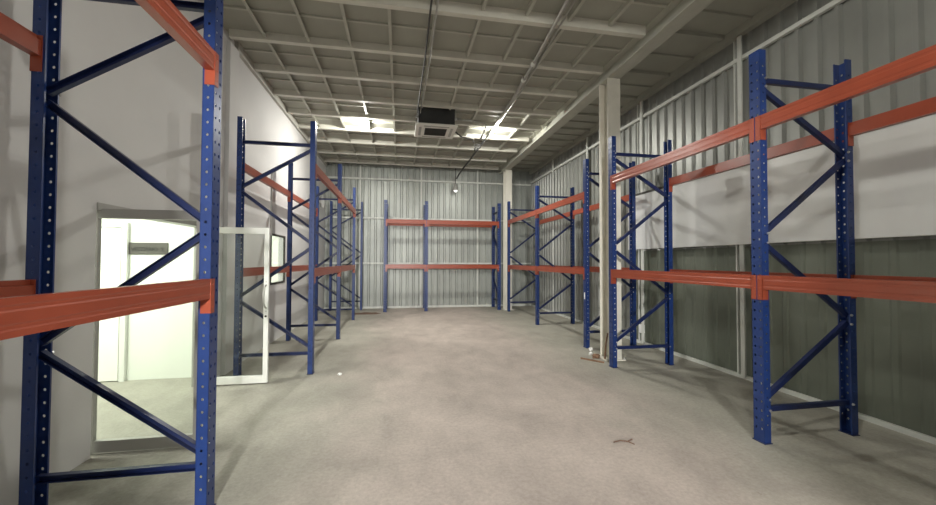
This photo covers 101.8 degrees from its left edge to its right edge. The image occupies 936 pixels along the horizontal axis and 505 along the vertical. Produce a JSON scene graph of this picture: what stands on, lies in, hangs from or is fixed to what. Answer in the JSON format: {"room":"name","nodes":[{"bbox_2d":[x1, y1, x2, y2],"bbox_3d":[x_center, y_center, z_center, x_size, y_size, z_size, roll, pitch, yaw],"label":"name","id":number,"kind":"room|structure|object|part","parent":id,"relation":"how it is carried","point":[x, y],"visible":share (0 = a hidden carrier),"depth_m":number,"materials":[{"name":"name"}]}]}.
{"room":"distribution center","nodes":[
{"label":"distribution center","id":0,"kind":"room"},
{"bbox_2d":[102,219,193,379],"bbox_3d":[-4.421,0.244,4.794,2.180,2.700,0.100,0,-1,-10],"label":"wall","id":1,"kind":"structure","parent":0,"point":[159,341],"depth_m":4.83,"materials":[{"name":"paint"}]},
{"bbox_2d":[98,222,129,381],"bbox_3d":[-4.700,0.605,4.634,0.920,1.970,0.099,0,-1,-10],"label":"door","id":2,"kind":"structure","parent":1,"relation":"in","point":[112,355],"depth_m":4.70,"materials":[{"name":"paint"}]},
{"bbox_2d":[129,242,167,254],"bbox_3d":[-4.046,-0.049,4.807,0.450,0.150,0.015,0,-1,-10],"label":"room sign","id":3,"kind":"object","parent":1,"relation":"attached to","point":[134,248],"visible":1,"depth_m":4.80,"materials":[{"name":"grey plastic"}]},
{"bbox_2d":[0,0,327,504],"bbox_3d":[-3.165,-0.689,4.480,0.170,4.560,15.100,0,-1,-10],"label":"wall","id":4,"kind":"structure","parent":0,"point":[148,107],"depth_m":3.17,"materials":[{"name":"white paint"}]},
{"bbox_2d":[90,202,205,453],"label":"door frame","id":5,"kind":"structure","parent":4,"relation":"in","point":[156,441],"depth_m":2.98,"materials":[{"name":"grey metal"}]},
{"bbox_2d":[217,227,270,384],"bbox_3d":[-2.775,0.637,4.575,0.690,1.885,0.093,0,-1,-10],"label":"door","id":6,"kind":"structure","parent":4,"relation":"in","point":[245,379],"depth_m":4.63,"materials":[{"name":"white metal"}]},
{"bbox_3d":[-2.463,0.536,4.613,0.028,0.297,0.059,0,-1,10],"label":"handle","id":7,"kind":"part","parent":6,"relation":"part of","materials":[{"name":"grey metal"}]},
{"bbox_2d":[270,234,285,284],"bbox_3d":[-3.636,0.128,7.263,0.032,0.930,0.860,0,-1,-10],"label":"window","id":8,"kind":"structure","parent":4,"relation":"in","point":[276,235],"depth_m":7.33,"materials":[{"name":"white metal"}]},
{"bbox_3d":[-3.821,-2.814,8.591,0.050,0.130,6.630,0,-1,-10],"label":"cornice","id":9,"kind":"part","parent":4,"relation":"part of","materials":[{"name":"white paint"}]},
{"bbox_2d":[319,195,323,207],"bbox_3d":[-4.228,-1.466,10.962,0.097,0.396,0.396,0,-1,-10],"label":"electrical box","id":10,"kind":"object","parent":4,"relation":"attached to","point":[320,201],"visible":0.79,"depth_m":10.90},
{"bbox_2d":[271,236,278,282],"bbox_3d":[-5.133,0.332,8.780,2.180,2.700,0.100,0,-1,-10],"label":"wall","id":11,"kind":"structure","parent":0,"point":[275,240],"depth_m":8.85,"materials":[{"name":"paint"}]},
{"bbox_2d":[324,162,530,308],"bbox_3d":[-1.083,-0.503,12.423,6.820,4.560,0.188,0,-1,-10],"label":"wall","id":12,"kind":"structure","parent":0,"point":[406,189],"depth_m":12.36,"materials":[{"name":"metal"}]},
{"bbox_3d":[-3.391,-0.522,11.922,0.044,4.460,0.012,0,-1,-10],"label":"post","id":13,"kind":"part","parent":12,"relation":"part of","materials":[{"name":"metal"}]},
{"bbox_3d":[-1.510,-0.508,12.257,0.044,4.460,0.012,0,-1,-10],"label":"post","id":14,"kind":"part","parent":12,"relation":"part of","materials":[{"name":"metal"}]},
{"bbox_3d":[0.311,-0.495,12.582,0.044,4.460,0.012,0,-1,-10],"label":"post","id":15,"kind":"part","parent":12,"relation":"part of","materials":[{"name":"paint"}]},
{"bbox_2d":[17,306,935,504],"bbox_3d":[-0.650,1.634,3.353,9.120,0.120,18.100,0,-1,-10],"label":"floor","id":16,"kind":"structure","parent":0,"point":[484,405],"depth_m":3.32,"materials":[{"name":"concrete"}]},
{"bbox_2d":[0,0,222,504],"bbox_3d":[-1.801,-0.163,1.133,0.946,3.366,2.370,0,-1,-10],"label":"rack","id":17,"kind":"object","parent":16,"relation":"on","point":[30,309],"visible":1,"depth_m":2.19,"materials":[{"name":"blue metal"}]},
{"bbox_2d":[233,116,355,375],"bbox_3d":[-2.939,-0.027,7.316,0.976,3.366,4.776,0,-1,-10],"label":"rack","id":18,"kind":"object","parent":16,"relation":"on","point":[242,167],"visible":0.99,"depth_m":5.09,"materials":[{"name":"blue metal"}]},
{"bbox_2d":[329,201,362,309],"bbox_3d":[-3.692,0.101,11.535,0.976,3.296,0.120,0,-1,-10],"label":"rack","id":19,"kind":"object","parent":16,"relation":"on","point":[331,202],"visible":0.91,"depth_m":11.54,"materials":[{"name":"blue metal"}]},
{"bbox_2d":[355,312,380,314],"bbox_3d":[-2.906,1.730,10.854,0.843,0.010,0.511,0,-1,-10],"label":"heap","id":20,"kind":"object","parent":16,"relation":"on","point":[362,313],"visible":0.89,"depth_m":10.78,"materials":[{"name":"grey"}]},
{"bbox_2d":[383,200,500,311],"bbox_3d":[-0.796,0.118,11.865,3.570,3.296,0.816,0,-1,-10],"label":"rack","id":21,"kind":"object","parent":16,"relation":"on","point":[425,223],"visible":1,"depth_m":11.66,"materials":[{"name":"metal"}]},
{"bbox_2d":[502,170,512,309],"bbox_3d":[1.230,-0.394,11.841,0.310,4.330,0.340,0,-1,-10],"label":"steel column","id":22,"kind":"structure","parent":16,"relation":"on","point":[507,174],"depth_m":11.74,"materials":[{"name":"beige metal"}]},
{"bbox_2d":[507,159,636,347],"bbox_3d":[2.092,0.065,9.121,0.976,3.296,4.950,0,-1,-10],"label":"rack","id":23,"kind":"object","parent":16,"relation":"on","point":[572,269],"visible":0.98,"depth_m":7.83,"materials":[{"name":"blue metal"}]},
{"bbox_2d":[580,357,603,362],"bbox_3d":[1.872,1.624,5.734,0.375,0.022,0.022,-1,-2,44],"label":"wood strip","id":24,"kind":"object","parent":16,"relation":"on","point":[580,357],"visible":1,"depth_m":5.73,"materials":[{"name":"brown wood"}]},
{"bbox_2d":[592,354,599,358],"bbox_3d":[1.997,1.609,5.930,0.111,0.064,0.159,-1,-1,29],"label":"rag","id":25,"kind":"object","parent":16,"relation":"on","point":[593,355],"visible":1,"depth_m":5.89,"materials":[{"name":"brown fabric"}]},
{"bbox_2d":[597,78,625,361],"bbox_3d":[2.220,-0.524,5.945,0.310,4.330,0.340,0,-1,-10],"label":"steel column","id":26,"kind":"structure","parent":16,"relation":"on","point":[609,94],"depth_m":6.00,"materials":[{"name":"beige metal"}]},
{"bbox_2d":[604,333,608,358],"bbox_3d":[2.093,1.423,5.768,0.036,0.414,0.104,0,-1,-10],"label":"stick","id":27,"kind":"object","parent":26,"relation":"on","point":[607,333],"visible":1,"depth_m":5.75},
{"bbox_3d":[2.213,1.633,5.896,0.310,0.016,0.340,0,-1,-10],"label":"plate","id":28,"kind":"part","parent":26,"relation":"part of","materials":[{"name":"beige paint"}]},
{"bbox_2d":[613,439,634,444],"bbox_3d":[1.298,1.568,3.145,0.183,0.012,0.086,0,-1,-10],"label":"twig","id":29,"kind":"object","parent":16,"relation":"on","point":[630,439],"visible":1,"depth_m":3.16,"materials":[{"name":"wood"}]},
{"bbox_2d":[608,44,935,444],"bbox_3d":[2.912,-0.064,3.296,0.976,3.296,4.650,0,-1,-10],"label":"rack","id":30,"kind":"object","parent":16,"relation":"on","point":[850,286],"visible":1,"depth_m":3.30,"materials":[{"name":"blue metal"}]},
{"bbox_3d":[2.465,1.577,3.184,0.078,0.006,0.114,0,-1,-10],"label":"foot plate","id":31,"kind":"part","parent":30,"relation":"part of","materials":[{"name":"blue paint"}]},
{"bbox_3d":[3.349,1.584,3.341,0.078,0.006,0.114,0,-1,-10],"label":"foot plate","id":32,"kind":"part","parent":30,"relation":"part of","materials":[{"name":"blue paint"}]},
{"bbox_2d":[217,0,774,173],"bbox_3d":[0.174,-2.879,5.124,6.940,0.330,15.100,0,-1,-10],"label":"ceiling","id":33,"kind":"structure","parent":0,"point":[336,65],"depth_m":5.79,"materials":[{"name":"paint"}]},
{"bbox_2d":[417,0,432,112],"bbox_3d":[-0.413,-2.804,4.254,0.044,0.039,6.397,0,-1,-10],"label":"pipe","id":34,"kind":"object","parent":33,"relation":"attached to","point":[431,1],"visible":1,"depth_m":5.19,"materials":[{"name":"grey metal"}]},
{"bbox_2d":[420,0,438,112],"bbox_3d":[-0.349,-2.803,4.267,0.054,0.039,6.401,0,-1,-10],"label":"pipe","id":35,"kind":"object","parent":33,"relation":"attached to","point":[437,5],"visible":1,"depth_m":5.20,"materials":[{"name":"grey metal"}]},
{"bbox_2d":[414,107,457,138],"bbox_3d":[-0.674,-2.674,7.823,0.820,0.420,0.800,0,-1,-10],"label":"air conditioner","id":36,"kind":"object","parent":33,"relation":"hanging from","point":[431,122],"visible":0.93,"depth_m":7.52,"materials":[{"name":"grey plastic"}]},
{"bbox_2d":[424,128,446,135],"bbox_3d":[-0.675,-2.474,7.819,0.440,0.008,0.420,0,-1,-10],"label":"grille","id":37,"kind":"object","parent":36,"relation":"attached to","point":[427,131],"depth_m":7.80,"materials":[{"name":"black plastic"}]},
{"bbox_3d":[-0.674,-2.494,7.819,0.820,0.035,0.800,0,-1,-10],"label":"panel","id":38,"kind":"part","parent":36,"relation":"part of","materials":[{"name":"grey plastic"}]},
{"bbox_3d":[-0.674,-2.691,7.823,0.720,0.370,0.680,0,-1,-10],"label":"casing","id":39,"kind":"part","parent":36,"relation":"part of","materials":[{"name":"black metal"}]},
{"bbox_2d":[455,132,473,143],"bbox_3d":[-0.055,-2.607,8.588,0.176,0.032,0.955,-1,-2,33],"label":"pipe","id":40,"kind":"object","parent":36,"relation":"attached to","point":[455,132],"visible":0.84,"depth_m":8.61,"materials":[{"name":"grey metal"}]},
{"bbox_2d":[457,118,486,139],"bbox_3d":[0.226,-2.694,8.235,0.521,0.084,1.378,0,-1,25],"label":"pipe","id":41,"kind":"object","parent":36,"relation":"attached to","point":[461,119],"visible":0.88,"depth_m":7.82,"materials":[{"name":"grey metal"}]},
{"bbox_2d":[452,168,458,191],"bbox_3d":[-0.399,-2.361,12.224,0.200,0.850,0.200,0,-1,-10],"label":"pendant lamp","id":42,"kind":"object","parent":33,"relation":"hanging from","point":[455,187],"visible":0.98,"depth_m":12.18,"materials":[{"name":"grey metal"}]},
{"bbox_3d":[-0.400,-2.096,12.218,0.200,0.220,0.200,0,-1,-10],"label":"lamp shade","id":43,"kind":"part","parent":42,"relation":"part of","materials":[{"name":"grey metal"}]},
{"bbox_2d":[456,139,485,178],"bbox_3d":[0.044,-2.529,10.605,0.091,0.301,3.237,1,-1,-14],"label":"conduit","id":44,"kind":"object","parent":33,"relation":"attached to","point":[484,140],"visible":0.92,"depth_m":10.61,"materials":[{"name":"grey metal"}]},
{"bbox_2d":[485,0,569,139],"bbox_3d":[1.024,-2.780,4.994,0.122,0.068,8.153,0,-1,-8],"label":"conduit","id":45,"kind":"object","parent":33,"relation":"attached to","point":[533,63],"visible":1,"depth_m":5.50,"materials":[{"name":"metal"}]},
{"bbox_2d":[488,0,575,138],"bbox_3d":[1.102,-2.785,4.983,0.093,0.024,8.102,0,-1,-8],"label":"conduit","id":46,"kind":"object","parent":33,"relation":"attached to","point":[573,2],"visible":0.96,"depth_m":5.47,"materials":[{"name":"grey metal"}]},
{"bbox_2d":[529,0,935,444],"bbox_3d":[3.484,-0.642,5.614,0.220,4.560,15.000,0,-1,-10],"label":"wall","id":47,"kind":"structure","parent":0,"point":[707,95],"depth_m":4.48,"materials":[{"name":"metal"}]},
{"bbox_3d":[2.452,-0.479,10.964,0.020,4.410,0.060,0,-1,-10],"label":"post","id":48,"kind":"part","parent":47,"relation":"part of","materials":[{"name":"metal"}]},
{"bbox_3d":[2.812,-0.524,8.946,0.020,4.410,0.060,0,-1,-10],"label":"post","id":49,"kind":"part","parent":47,"relation":"part of","materials":[{"name":"metal"}]},
{"bbox_3d":[3.184,-0.565,7.093,0.029,4.410,0.020,0,-1,-10],"label":"post","id":50,"kind":"part","parent":47,"relation":"part of","materials":[{"name":"metal"}]},
{"bbox_3d":[3.172,-0.568,6.928,0.020,4.410,0.060,0,-1,-10],"label":"post","id":51,"kind":"part","parent":47,"relation":"part of","materials":[{"name":"metal"}]},
{"bbox_3d":[3.552,-0.610,5.026,0.029,4.410,0.020,0,-1,-10],"label":"post","id":52,"kind":"part","parent":47,"relation":"part of","materials":[{"name":"metal"}]},
{"bbox_3d":[3.532,-0.613,4.911,0.020,4.410,0.060,0,-1,-10],"label":"post","id":53,"kind":"part","parent":47,"relation":"part of","materials":[{"name":"metal"}]},
{"bbox_2d":[628,114,935,249],"bbox_3d":[3.879,-0.661,2.850,0.072,1.025,9.020,0,-1,-10],"label":"wall panel","id":54,"kind":"object","parent":47,"relation":"attached to","point":[894,166],"visible":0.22,"depth_m":3.98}
]}

